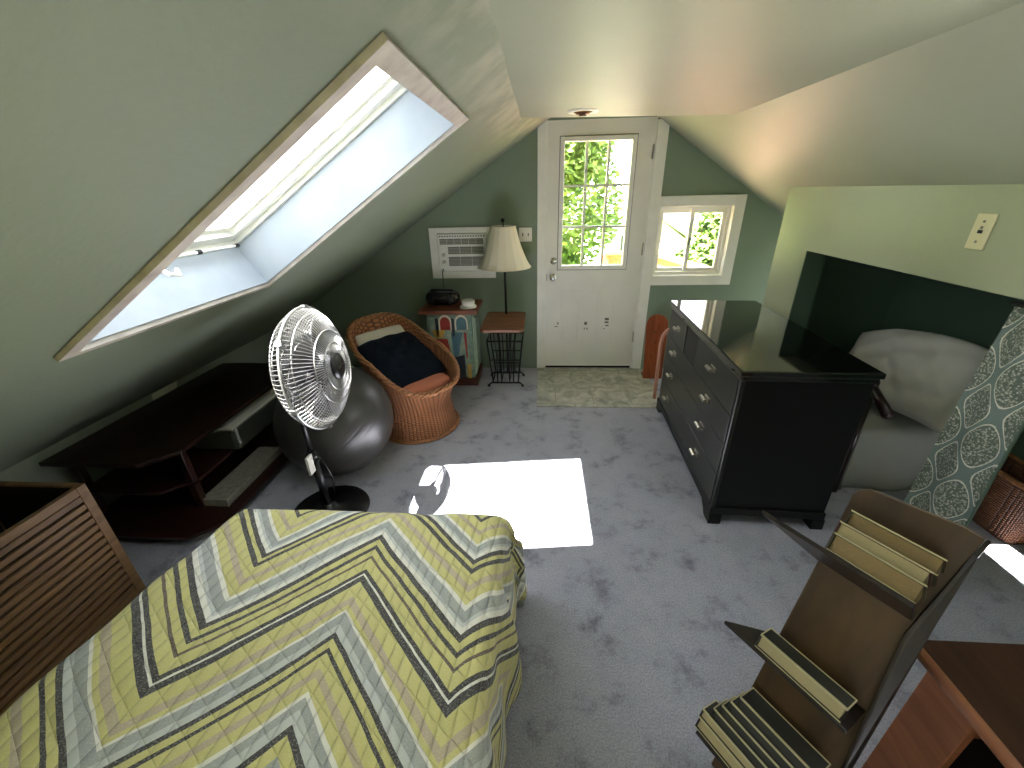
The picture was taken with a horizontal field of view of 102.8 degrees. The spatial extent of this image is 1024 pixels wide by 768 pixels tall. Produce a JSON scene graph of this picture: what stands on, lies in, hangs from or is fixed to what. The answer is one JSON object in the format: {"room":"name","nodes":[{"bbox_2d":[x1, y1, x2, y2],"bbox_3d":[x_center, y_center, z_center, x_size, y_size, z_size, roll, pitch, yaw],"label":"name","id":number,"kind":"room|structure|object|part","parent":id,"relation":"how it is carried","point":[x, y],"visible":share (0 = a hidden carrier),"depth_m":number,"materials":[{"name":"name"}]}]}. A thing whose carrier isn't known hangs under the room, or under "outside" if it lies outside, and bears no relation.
{"room":"bedroom","nodes":[
{"label":"bedroom","id":0,"kind":"room"},
{"bbox_2d":[0,322,294,505],"bbox_3d":[-2.357,0.792,1.534,0.100,0.507,5.590,0,25,4],"label":"wall","id":1,"kind":"structure","parent":0,"point":[257,350],"depth_m":2.24,"materials":[{"name":"green paint"}]},
{"bbox_2d":[151,381,176,400],"bbox_3d":[-2.226,0.050,2.626,0.002,0.060,0.210,0,25,4],"label":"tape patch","id":2,"kind":"object","parent":1,"relation":"attached to","point":[163,391],"visible":0.64,"depth_m":2.62,"materials":[{"name":"grey"}]},
{"bbox_2d":[0,0,548,471],"bbox_3d":[-1.224,-0.154,1.006,3.020,2.025,5.590,0,25,4],"label":"ceiling","id":3,"kind":"structure","parent":0,"point":[121,121],"depth_m":0.72,"materials":[{"name":"green paint"}]},
{"bbox_2d":[53,32,468,361],"bbox_3d":[-0.759,-0.635,1.302,1.138,0.840,0.938,0,25,4],"label":"window","id":4,"kind":"structure","parent":3,"relation":"attached to","point":[399,116],"depth_m":1.58,"materials":[{"name":"white paint"}]},
{"bbox_3d":[-0.834,-0.730,1.272,0.914,0.610,0.820,0,25,4],"label":"sash","id":5,"kind":"part","parent":4,"relation":"part of","materials":[{"name":"white plastic"}]},
{"bbox_3d":[-0.823,-0.715,1.278,1.013,0.673,0.920,0,25,4],"label":"frame","id":6,"kind":"part","parent":4,"relation":"part of","materials":[{"name":"white paint"}]},
{"bbox_2d":[292,116,782,367],"bbox_3d":[0.325,-1.165,3.583,5.350,2.170,0.120,0,25,4],"label":"wall","id":7,"kind":"structure","parent":0,"point":[397,279],"depth_m":3.55,"materials":[{"name":"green paint"}]},
{"bbox_2d":[428,227,495,288],"bbox_3d":[-0.425,-1.071,3.648,0.565,0.620,0.159,0,25,4],"label":"air conditioner","id":8,"kind":"object","parent":7,"relation":"attached to","point":[456,252],"visible":0.93,"depth_m":3.55,"materials":[{"name":"white paint"}]},
{"bbox_3d":[-0.597,-1.111,3.572,0.057,0.175,0.004,0,25,4],"label":"control panel","id":9,"kind":"part","parent":8,"relation":"part of","materials":[{"name":"white paint"}]},
{"bbox_2d":[439,238,482,244],"bbox_3d":[-0.436,-1.224,3.507,0.378,0.047,0.004,0,25,4],"label":"grille","id":10,"kind":"object","parent":8,"relation":"attached to","point":[442,241],"depth_m":3.51,"materials":[{"name":"grey plastic"}]},
{"bbox_2d":[439,235,484,236],"bbox_3d":[-0.431,-1.262,3.489,0.396,0.012,0.003,0,25,4],"label":"vent","id":11,"kind":"object","parent":8,"relation":"attached to","point":[439,235],"depth_m":3.49,"materials":[{"name":"grey plastic"}]},
{"bbox_2d":[449,256,482,265],"bbox_3d":[-0.398,-1.074,3.575,0.310,0.077,0.004,0,25,4],"label":"grille","id":12,"kind":"object","parent":8,"relation":"attached to","point":[453,260],"depth_m":3.57,"materials":[{"name":"grey plastic"}]},
{"bbox_2d":[448,246,483,253],"bbox_3d":[-0.400,-1.157,3.536,0.310,0.060,0.004,0,25,4],"label":"grille","id":13,"kind":"object","parent":8,"relation":"attached to","point":[451,249],"depth_m":3.53,"materials":[{"name":"grey plastic"}]},
{"bbox_2d":[519,227,531,241],"bbox_3d":[0.115,-1.271,3.477,0.110,0.115,0.008,0,25,4],"label":"light switch","id":14,"kind":"object","parent":7,"relation":"attached to","point":[525,233],"visible":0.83,"depth_m":3.47,"materials":[{"name":"white paint"}]},
{"bbox_2d":[537,116,669,367],"bbox_3d":[0.715,-1.125,3.537,0.990,2.119,0.188,0,25,4],"label":"door","id":15,"kind":"structure","parent":7,"relation":"in","point":[591,315],"depth_m":3.54,"materials":[{"name":"white paint"}]},
{"bbox_3d":[0.361,-0.931,3.587,0.066,0.066,0.067,0,25,4],"label":"knob","id":16,"kind":"part","parent":15,"relation":"part of","materials":[{"name":"silver metal"}]},
{"bbox_3d":[0.532,-0.616,3.758,0.177,0.495,0.007,0,25,4],"label":"raised panel","id":17,"kind":"part","parent":15,"relation":"part of","materials":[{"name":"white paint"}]},
{"bbox_3d":[0.680,-1.452,3.345,0.587,1.003,0.016,0,25,4],"label":"lite frame","id":18,"kind":"part","parent":15,"relation":"part of","materials":[{"name":"white paint"}]},
{"bbox_3d":[0.853,-0.614,3.736,0.174,0.495,0.007,0,25,4],"label":"raised panel","id":19,"kind":"part","parent":15,"relation":"part of","materials":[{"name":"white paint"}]},
{"bbox_2d":[650,194,747,284],"bbox_3d":[1.542,-1.209,3.460,0.670,0.710,0.130,0,25,4],"label":"window","id":20,"kind":"structure","parent":7,"relation":"in","point":[732,206],"depth_m":3.41,"materials":[{"name":"white paint"}]},
{"bbox_3d":[1.387,-1.229,3.508,0.282,0.498,0.025,0,25,4],"label":"sash","id":21,"kind":"part","parent":20,"relation":"part of","materials":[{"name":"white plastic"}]},
{"bbox_3d":[1.507,-1.221,3.484,0.585,0.558,0.080,0,25,4],"label":"frame","id":22,"kind":"part","parent":20,"relation":"part of","materials":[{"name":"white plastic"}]},
{"bbox_3d":[1.627,-1.215,3.465,0.282,0.498,0.025,0,25,4],"label":"sash","id":23,"kind":"part","parent":20,"relation":"part of","materials":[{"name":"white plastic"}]},
{"bbox_2d":[117,367,1023,767],"bbox_3d":[0.170,1.069,1.498,5.350,0.080,5.810,0,25,4],"label":"floor","id":24,"kind":"structure","parent":0,"point":[624,640],"depth_m":1.87,"materials":[{"name":"grey carpet"}]},
{"bbox_2d":[0,481,145,715],"bbox_3d":[-1.922,0.894,1.200,0.485,0.588,1.155,0,25,4],"label":"louvered panel","id":25,"kind":"object","parent":24,"relation":"on","point":[65,573],"visible":0.99,"depth_m":1.51,"materials":[{"name":"brown wood"}]},
{"bbox_3d":[-1.885,0.651,1.711,0.436,0.588,0.022,0,25,4],"label":"panel","id":26,"kind":"part","parent":25,"relation":"part of","materials":[{"name":"brown wood"}]},
{"bbox_2d":[38,363,287,540],"bbox_3d":[-1.831,0.327,2.558,0.775,0.450,1.320,0,25,4],"label":"console","id":27,"kind":"object","parent":24,"relation":"on","point":[163,482],"visible":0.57,"depth_m":2.21,"materials":[{"name":"brown wood"}]},
{"bbox_3d":[-2.205,0.548,2.135,0.036,0.428,0.036,0,25,4],"label":"leg","id":28,"kind":"part","parent":27,"relation":"part of","materials":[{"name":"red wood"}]},
{"bbox_2d":[89,447,236,495],"bbox_3d":[-1.916,0.321,2.600,0.550,0.018,1.130,0,25,4],"label":"shelf","id":29,"kind":"object","parent":27,"relation":"attached to","point":[160,478],"depth_m":2.20,"materials":[{"name":"red wood"}]},
{"bbox_3d":[-1.686,0.521,2.163,0.036,0.428,0.036,0,25,4],"label":"leg","id":30,"kind":"part","parent":27,"relation":"part of","materials":[{"name":"red wood"}]},
{"bbox_2d":[103,421,287,540],"bbox_3d":[-1.816,0.493,2.614,0.750,0.020,1.280,0,25,4],"label":"shelf","id":31,"kind":"object","parent":27,"relation":"attached to","point":[173,515],"depth_m":2.21,"materials":[{"name":"red wood"}]},
{"bbox_2d":[192,386,281,448],"bbox_3d":[-1.732,0.207,2.605,0.360,0.172,0.576,0,25,4],"label":"storage bin","id":32,"kind":"object","parent":27,"relation":"on","point":[235,433],"visible":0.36,"depth_m":2.43,"materials":[{"name":"grey plastic"}]},
{"bbox_3d":[-1.736,0.137,2.572,0.356,0.017,0.576,0,25,4],"label":"lid","id":33,"kind":"part","parent":32,"relation":"part of","materials":[{"name":"grey plastic"}]},
{"bbox_2d":[203,447,281,506],"bbox_3d":[-1.589,0.535,2.436,0.148,0.046,0.507,0,25,4],"label":"flat box","id":34,"kind":"object","parent":27,"relation":"on","point":[236,482],"visible":0.93,"depth_m":2.38,"materials":[{"name":"grey plastic"}]},
{"bbox_2d":[268,304,369,511],"bbox_3d":[-0.989,0.190,1.990,0.450,1.143,0.560,0,25,4],"label":"pedestal fan","id":35,"kind":"object","parent":24,"relation":"on","point":[323,359],"visible":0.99,"depth_m":1.83,"materials":[{"name":"silver plastic"}]},
{"bbox_3d":[-0.881,-0.084,1.708,0.052,0.188,0.211,0,25,4],"label":"blade","id":36,"kind":"part","parent":35,"relation":"part of","materials":[{"name":"silver metal"}]},
{"bbox_3d":[-0.966,0.485,2.128,0.076,0.354,0.037,0,25,4],"label":"cord","id":37,"kind":"part","parent":35,"relation":"part of","materials":[{"name":"black plastic"}]},
{"bbox_3d":[-0.880,-0.213,1.938,0.079,0.210,0.192,0,25,4],"label":"blade","id":38,"kind":"part","parent":35,"relation":"part of","materials":[{"name":"silver metal"}]},
{"bbox_3d":[-0.862,0.048,1.924,0.049,0.189,0.209,-9,26,-15],"label":"blade","id":39,"kind":"part","parent":35,"relation":"part of","materials":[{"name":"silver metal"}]},
{"bbox_2d":[273,367,393,475],"bbox_3d":[-1.071,0.216,2.490,0.670,0.669,0.670,0,25,4],"label":"exercise ball","id":40,"kind":"object","parent":24,"relation":"on","point":[361,432],"visible":0.69,"depth_m":2.26,"materials":[{"name":"grey plastic"}]},
{"bbox_2d":[345,312,459,444],"bbox_3d":[-0.773,-0.072,2.984,0.813,0.758,0.612,20,33,38],"label":"wicker chair","id":41,"kind":"object","parent":24,"relation":"on","point":[430,416],"visible":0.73,"depth_m":2.84,"materials":[{"name":"brown wicker"}]},
{"bbox_2d":[355,325,404,345],"bbox_3d":[-0.978,-0.357,3.051,0.106,0.103,0.400,21,33,39],"label":"cushion","id":42,"kind":"object","parent":41,"relation":"on","point":[379,333],"visible":0.69,"depth_m":3.01,"materials":[{"name":"beige fabric"}]},
{"bbox_2d":[403,373,451,392],"bbox_3d":[-0.684,-0.013,2.922,0.370,0.100,0.400,20,33,38],"label":"seat cushion","id":43,"kind":"object","parent":41,"relation":"on","point":[430,383],"visible":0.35,"depth_m":2.82,"materials":[{"name":"brown fabric"}]},
{"bbox_2d":[357,331,445,387],"bbox_3d":[-0.794,-0.179,2.952,0.463,0.265,0.470,20,33,37],"label":"throw pillow","id":44,"kind":"object","parent":43,"relation":"on","point":[402,358],"visible":0.91,"depth_m":2.89,"materials":[{"name":"blue fabric"}]},
{"bbox_2d":[418,299,482,385],"bbox_3d":[-0.515,-0.375,3.690,0.490,0.690,0.390,0,25,4],"label":"base cabinet","id":45,"kind":"object","parent":24,"relation":"on","point":[458,329],"visible":0.8,"depth_m":3.50,"materials":[{"name":"multicoloured wood"}]},
{"bbox_2d":[426,289,459,305],"bbox_3d":[-0.598,-0.755,3.533,0.300,0.134,0.200,0,25,4],"label":"radio","id":46,"kind":"object","parent":45,"relation":"on","point":[438,297],"visible":1,"depth_m":3.46,"materials":[{"name":"black plastic"}]},
{"bbox_3d":[-0.533,-0.320,3.539,0.315,0.540,0.012,0,25,4],"label":"door","id":47,"kind":"part","parent":45,"relation":"part of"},
{"bbox_2d":[460,299,476,308],"bbox_3d":[-0.369,-0.677,3.442,0.144,0.062,0.144,0,25,4],"label":"tub","id":48,"kind":"object","parent":45,"relation":"on","point":[466,303],"visible":1,"depth_m":3.40,"materials":[{"name":"white plastic"}]},
{"bbox_3d":[-0.370,-0.698,3.432,0.114,0.016,0.114,0,25,4],"label":"lid","id":49,"kind":"part","parent":48,"relation":"part of","materials":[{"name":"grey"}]},
{"bbox_2d":[462,302,474,306],"bbox_3d":[-0.369,-0.677,3.442,0.108,0.031,0.108,0,25,4],"label":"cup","id":50,"kind":"object","parent":48,"relation":"on","point":[464,304],"depth_m":3.40,"materials":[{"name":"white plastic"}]},
{"bbox_3d":[-0.314,-0.389,3.686,0.022,0.530,0.280,0,25,4],"label":"panel","id":51,"kind":"part","parent":45,"relation":"part of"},
{"bbox_2d":[477,218,531,386],"bbox_3d":[-0.063,-0.654,3.452,0.454,1.377,0.657,0,25,4],"label":"floor lamp","id":52,"kind":"object","parent":24,"relation":"on","point":[504,252],"visible":1,"depth_m":3.30,"materials":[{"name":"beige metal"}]},
{"bbox_3d":[-0.071,-1.264,3.276,0.210,0.008,0.210,0,25,4],"label":"shade trim","id":53,"kind":"part","parent":52,"relation":"part of","materials":[{"name":"beige fabric"}]},
{"bbox_3d":[-0.067,-1.121,3.343,0.436,0.315,0.436,0,25,4],"label":"lamp shade","id":54,"kind":"part","parent":52,"relation":"part of","materials":[{"name":"beige fabric"}]},
{"bbox_3d":[-0.064,-0.979,3.411,0.454,0.008,0.454,0,25,4],"label":"shade trim","id":55,"kind":"part","parent":52,"relation":"part of","materials":[{"name":"beige fabric"}]},
{"bbox_2d":[537,367,658,407],"bbox_3d":[0.730,0.013,3.603,1.010,0.005,0.800,0,25,4],"label":"rug","id":56,"kind":"object","parent":24,"relation":"on","point":[556,386],"depth_m":3.55,"materials":[{"name":"beige fabric"}]},
{"bbox_2d":[641,314,667,377],"bbox_3d":[1.274,-0.330,3.636,0.188,0.569,0.120,0,25,4],"label":"board","id":57,"kind":"object","parent":24,"relation":"on","point":[657,324],"visible":0.88,"depth_m":3.62,"materials":[{"name":"brown wood"}]},
{"bbox_2d":[653,328,668,398],"bbox_3d":[1.252,-0.166,3.230,0.229,0.614,0.034,-2,25,-1],"label":"stand","id":58,"kind":"object","parent":24,"relation":"on","point":[666,331],"visible":0.53,"depth_m":3.21,"materials":[{"name":"wood"}]},
{"bbox_2d":[656,300,885,529],"bbox_3d":[1.321,0.073,2.448,0.590,0.855,1.246,1,25,6],"label":"dresser","id":59,"kind":"object","parent":24,"relation":"on","point":[763,412],"visible":1,"depth_m":1.97,"materials":[{"name":"black paint"}]},
{"bbox_3d":[1.086,0.106,2.891,0.034,0.026,0.066,1,25,6],"label":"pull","id":60,"kind":"part","parent":59,"relation":"part of","materials":[{"name":"silver metal"}]},
{"bbox_3d":[1.082,-0.055,2.815,0.034,0.026,0.066,1,25,6],"label":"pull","id":61,"kind":"part","parent":59,"relation":"part of","materials":[{"name":"silver metal"}]},
{"bbox_3d":[1.078,-0.204,2.745,0.034,0.026,0.066,1,25,6],"label":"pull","id":62,"kind":"part","parent":59,"relation":"part of","materials":[{"name":"silver metal"}]},
{"bbox_3d":[1.074,-0.360,2.671,0.034,0.026,0.066,1,25,6],"label":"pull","id":63,"kind":"part","parent":59,"relation":"part of","materials":[{"name":"silver metal"}]},
{"bbox_3d":[1.098,-0.356,2.709,0.007,0.180,0.380,1,25,6],"label":"drawer","id":64,"kind":"part","parent":59,"relation":"part of","materials":[{"name":"black paint"}]},
{"bbox_3d":[1.070,0.278,2.574,0.007,0.180,1.170,1,25,6],"label":"drawer","id":65,"kind":"part","parent":59,"relation":"part of","materials":[{"name":"black paint"}]},
{"bbox_3d":[1.069,-0.232,2.435,0.003,0.170,0.205,1,25,6],"label":"panel","id":66,"kind":"part","parent":59,"relation":"part of","materials":[{"name":"black wood"}]},
{"bbox_3d":[1.066,0.117,2.498,0.007,0.165,1.170,1,25,6],"label":"drawer","id":67,"kind":"part","parent":59,"relation":"part of","materials":[{"name":"black paint"}]},
{"bbox_3d":[1.019,0.387,2.298,0.034,0.026,0.066,1,25,6],"label":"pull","id":68,"kind":"part","parent":59,"relation":"part of","materials":[{"name":"silver metal"}]},
{"bbox_3d":[1.062,-0.032,2.428,0.007,0.155,1.170,1,25,6],"label":"drawer","id":69,"kind":"part","parent":59,"relation":"part of","materials":[{"name":"black paint"}]},
{"bbox_3d":[1.014,0.227,2.222,0.034,0.026,0.066,1,25,6],"label":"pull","id":70,"kind":"part","parent":59,"relation":"part of","materials":[{"name":"silver metal"}]},
{"bbox_3d":[1.011,0.078,2.152,0.034,0.026,0.066,1,25,6],"label":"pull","id":71,"kind":"part","parent":59,"relation":"part of","materials":[{"name":"silver metal"}]},
{"bbox_3d":[1.007,-0.078,2.078,0.034,0.026,0.066,1,25,6],"label":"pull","id":72,"kind":"part","parent":59,"relation":"part of","materials":[{"name":"silver metal"}]},
{"bbox_3d":[1.027,-0.059,2.082,0.007,0.180,0.565,1,25,6],"label":"drawer","id":73,"kind":"part","parent":59,"relation":"part of","materials":[{"name":"black paint"}]},
{"bbox_2d":[696,488,990,767],"bbox_3d":[0.724,0.715,1.051,0.424,0.916,0.364,-19,31,-33],"label":"bookcase","id":74,"kind":"object","parent":24,"relation":"on","point":[863,634],"visible":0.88,"depth_m":0.96,"materials":[{"name":"brown wood"}]},
{"bbox_3d":[0.632,1.039,1.087,0.103,0.021,0.264,7,18,-34],"label":"shelf","id":75,"kind":"part","parent":74,"relation":"part of","materials":[{"name":"brown wood"}]},
{"bbox_2d":[695,717,741,767],"bbox_3d":[0.617,1.009,1.087,0.076,0.051,0.248,-15,28,-26],"label":"book","id":76,"kind":"object","parent":74,"relation":"on","point":[719,748],"visible":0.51,"depth_m":1.12,"materials":[{"name":"beige paper"}]},
{"bbox_2d":[699,700,753,767],"bbox_3d":[0.625,0.979,1.079,0.073,0.044,0.250,-15,28,-26],"label":"book","id":77,"kind":"object","parent":76,"relation":"on","point":[704,715],"visible":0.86,"depth_m":1.11,"materials":[{"name":"beige paper"}]},
{"bbox_2d":[709,698,765,767],"bbox_3d":[0.638,0.955,1.064,0.074,0.045,0.230,-15,28,-26],"label":"book","id":78,"kind":"object","parent":77,"relation":"on","point":[720,722],"visible":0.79,"depth_m":1.09,"materials":[{"name":"black paper"}]},
{"bbox_2d":[718,695,778,767],"bbox_3d":[0.650,0.929,1.051,0.073,0.044,0.217,-15,28,-26],"label":"book","id":79,"kind":"object","parent":78,"relation":"on","point":[745,737],"visible":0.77,"depth_m":1.06,"materials":[{"name":"black paper"}]},
{"bbox_2d":[726,691,792,767],"bbox_3d":[0.661,0.904,1.039,0.074,0.045,0.205,-15,28,-26],"label":"book","id":80,"kind":"object","parent":79,"relation":"on","point":[775,756],"visible":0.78,"depth_m":1.04,"materials":[{"name":"black paper"}]},
{"bbox_2d":[735,687,830,767],"bbox_3d":[0.673,0.877,1.026,0.075,0.047,0.192,-15,28,-26],"label":"book","id":81,"kind":"object","parent":80,"relation":"on","point":[791,745],"visible":1,"depth_m":1.02,"materials":[{"name":"black paper"}]},
{"bbox_3d":[0.703,0.710,1.038,0.103,0.022,0.295,7,18,-34],"label":"shelf","id":82,"kind":"part","parent":74,"relation":"part of","materials":[{"name":"brown wood"}]},
{"bbox_2d":[755,628,857,722],"bbox_3d":[0.706,0.698,0.994,0.064,0.048,0.198,-15,28,-26],"label":"book","id":83,"kind":"object","parent":74,"relation":"on","point":[815,682],"visible":1,"depth_m":0.98,"materials":[{"name":"beige paper"}]},
{"bbox_3d":[0.770,0.427,0.987,0.103,0.071,0.316,7,18,-34],"label":"shelf","id":84,"kind":"part","parent":74,"relation":"part of","materials":[{"name":"brown wood"}]},
{"bbox_2d":[826,532,927,613],"bbox_3d":[0.811,0.422,0.917,0.079,0.121,0.166,-15,28,-26],"label":"book","id":85,"kind":"object","parent":74,"relation":"on","point":[903,584],"visible":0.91,"depth_m":0.88,"materials":[{"name":"brown paper"}]},
{"bbox_2d":[833,521,933,587],"bbox_3d":[0.827,0.392,0.918,0.080,0.115,0.166,-15,28,-26],"label":"book","id":86,"kind":"object","parent":85,"relation":"on","point":[922,574],"visible":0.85,"depth_m":0.88,"materials":[{"name":"beige paper"}]},
{"bbox_2d":[844,510,947,586],"bbox_3d":[0.840,0.361,0.905,0.067,0.102,0.166,-15,28,-26],"label":"book","id":87,"kind":"object","parent":86,"relation":"on","point":[935,563],"visible":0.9,"depth_m":0.87,"materials":[{"name":"brown paper"}]},
{"bbox_3d":[0.829,0.767,0.930,0.034,0.962,0.072,7,18,-34],"label":"panel","id":88,"kind":"part","parent":74,"relation":"part of","materials":[{"name":"brown wood"}]},
{"bbox_2d":[832,382,894,492],"bbox_3d":[1.783,0.328,2.090,0.048,0.680,0.206,6,26,15],"label":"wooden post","id":89,"kind":"object","parent":24,"relation":"on","point":[886,412],"visible":0.61,"depth_m":2.05,"materials":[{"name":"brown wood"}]},
{"bbox_3d":[1.775,0.083,1.968,0.048,0.102,0.193,6,26,15],"label":"rail","id":90,"kind":"part","parent":89,"relation":"part of","materials":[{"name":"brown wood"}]},
{"bbox_2d":[838,402,939,490],"bbox_3d":[2.213,0.220,2.615,0.705,0.407,0.931,0,25,4],"label":"upholstered seat","id":91,"kind":"object","parent":24,"relation":"on","point":[889,454],"visible":0.2,"depth_m":2.21,"materials":[{"name":"grey fabric"}]},
{"bbox_2d":[849,329,988,433],"bbox_3d":[2.112,-0.047,2.205,0.294,0.498,0.864,-1,25,1],"label":"pillow","id":92,"kind":"object","parent":91,"relation":"on","point":[928,374],"visible":0.78,"depth_m":2.03,"materials":[{"name":"grey fabric"}]},
{"bbox_2d":[862,640,1023,767],"bbox_3d":[1.171,1.001,0.789,0.514,0.602,0.620,0,25,4],"label":"side table","id":93,"kind":"object","parent":24,"relation":"on","point":[967,708],"visible":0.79,"depth_m":0.92,"materials":[{"name":"brown wood"}]},
{"bbox_3d":[0.984,1.012,0.807,0.020,0.575,0.580,0,25,4],"label":"panel","id":94,"kind":"part","parent":93,"relation":"part of","materials":[{"name":"brown wood"}]},
{"bbox_2d":[949,739,1004,767],"bbox_3d":[1.191,1.034,0.792,0.394,0.020,0.560,0,25,4],"label":"shelf","id":95,"kind":"object","parent":93,"relation":"attached to","point":[977,754],"depth_m":1.01,"materials":[{"name":"black wood"}]},
{"bbox_2d":[972,453,1023,544],"bbox_3d":[2.423,0.547,2.018,0.211,0.312,0.398,0,25,4],"label":"wicker basket","id":96,"kind":"object","parent":24,"relation":"on","point":[1000,513],"visible":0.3,"depth_m":1.95,"materials":[{"name":"brown wicker"}]},
{"bbox_2d":[487,0,1023,117],"bbox_3d":[0.487,-0.534,0.192,1.187,0.075,4.665,0,25,4],"label":"ceiling","id":97,"kind":"structure","parent":0,"point":[616,58],"depth_m":1.17,"materials":[{"name":"paint"}]},
{"bbox_2d":[567,108,598,116],"bbox_3d":[0.371,-1.417,2.141,0.170,0.023,0.170,0,25,4],"label":"recessed light","id":98,"kind":"object","parent":97,"relation":"in","point":[581,112],"visible":1,"depth_m":2.11,"materials":[{"name":"white paint"}]},
{"bbox_2d":[658,2,1023,215],"bbox_3d":[1.820,-0.348,0.699,2.133,1.488,5.590,0,25,4],"label":"ceiling","id":99,"kind":"structure","parent":0,"point":[947,108],"depth_m":1.50,"materials":[{"name":"paint"}]},
{"bbox_2d":[762,184,1023,318],"bbox_3d":[1.833,-0.208,2.189,0.120,1.561,1.760,0,25,4],"label":"wall","id":100,"kind":"structure","parent":0,"point":[918,230],"depth_m":1.80,"materials":[{"name":"green paint"}]},
{"bbox_2d":[903,301,1023,526],"bbox_3d":[1.775,0.273,1.607,0.036,1.168,0.280,0,25,4],"label":"patterned curtain","id":101,"kind":"object","parent":100,"relation":"hanging from","point":[987,421],"visible":0.67,"depth_m":1.54,"materials":[{"name":"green fabric"}]},
{"bbox_3d":[1.761,-0.237,1.338,0.016,0.016,0.230,0,25,4],"label":"rod","id":102,"kind":"part","parent":101,"relation":"part of","materials":[{"name":"black metal"}]},
{"bbox_2d":[964,213,998,250],"bbox_3d":[1.725,-0.560,1.503,0.008,0.125,0.072,0,25,4],"label":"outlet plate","id":103,"kind":"object","parent":100,"relation":"attached to","point":[983,226],"visible":1,"depth_m":1.50,"materials":[{"name":"beige plastic"}]},
{"bbox_2d":[881,273,1023,459],"bbox_3d":[2.499,0.737,0.744,0.105,1.056,4.830,0,25,4],"label":"wall","id":104,"kind":"structure","parent":0,"point":[918,303],"depth_m":2.40,"materials":[{"name":"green paint"}]},
{"bbox_3d":[2.351,-0.517,2.910,0.808,1.480,0.130,0,25,4],"label":"wall","id":105,"kind":"structure","parent":0,"visible":0},
{"bbox_2d":[788,251,902,352],"bbox_3d":[2.203,-0.435,2.762,0.773,1.467,0.226,0,25,4],"label":"wall","id":106,"kind":"structure","parent":105,"relation":"attached to","point":[837,300],"depth_m":2.78,"materials":[{"name":"green paint"}]},
{"label":"outside","id":107,"kind":"structure","parent":0,"visible":0},
{"bbox_3d":[2.130,-0.811,5.489,8.500,0.060,3.185,0,25,4],"label":"deck","id":108,"kind":"object","parent":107,"visible":0},
{"bbox_2d":[603,251,709,266],"bbox_3d":[2.004,-1.071,4.993,0.670,0.840,2.393,-11,27,-20],"label":"deck railing","id":109,"kind":"object","parent":108,"relation":"on","point":[610,257],"visible":0.15,"depth_m":5.28,"materials":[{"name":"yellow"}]},
{"bbox_3d":[1.307,-1.440,5.857,0.090,0.800,0.090,0,25,4],"label":"post","id":110,"kind":"part","parent":109,"relation":"part of","materials":[{"name":"yellow wood"}]},
{"bbox_3d":[1.613,-1.747,5.673,0.631,0.180,0.120,2,25,6],"label":"rail","id":111,"kind":"part","parent":109,"relation":"part of","materials":[{"name":"yellow wood"}]},
{"bbox_3d":[2.057,-1.310,4.723,0.120,0.180,2.038,-4,25,-6],"label":"rail","id":112,"kind":"part","parent":109,"relation":"part of","materials":[{"name":"yellow wood"}]},
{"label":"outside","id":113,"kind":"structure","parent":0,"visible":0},
{"bbox_2d":[563,224,697,242],"bbox_3d":[2.142,-9.486,30.783,60.000,0.100,56.100,0,25,4],"label":"ground","id":114,"kind":"structure","parent":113,"point":[683,226],"depth_m":51.69,"materials":[{"name":"green plant"}]},
{"bbox_2d":[562,141,626,264],"bbox_3d":[0.010,-3.419,10.107,5.386,6.708,3.366,-1,25,2],"label":"tree","id":115,"kind":"object","parent":114,"relation":"on","point":[574,166],"visible":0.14,"depth_m":9.04,"materials":[{"name":"green plant"}]},
{"bbox_2d":[579,166,687,264],"bbox_3d":[5.105,-5.004,14.988,4.900,5.150,6.440,0,25,4],"label":"house","id":116,"kind":"structure","parent":114,"relation":"on","point":[671,235],"depth_m":12.13,"materials":[{"name":"white"}]},
{"bbox_2d":[671,212,721,266],"bbox_3d":[5.194,-2.645,9.880,3.076,5.268,2.144,1,25,6],"label":"tree","id":117,"kind":"object","parent":114,"relation":"on","point":[704,238],"visible":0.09,"depth_m":9.18,"materials":[{"name":"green plant"}]},
{"bbox_3d":[-0.591,1.149,0.703,0.840,0.490,1.910,0,25,4],"label":"bed","id":118,"kind":"object","parent":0,"visible":0},
{"bbox_2d":[0,509,526,767],"bbox_3d":[-0.639,1.099,0.753,1.271,0.535,2.082,0,25,4],"label":"quilt","id":119,"kind":"object","parent":118,"relation":"on","point":[285,638],"visible":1,"depth_m":1.03,"materials":[{"name":"fabric"}]}
]}

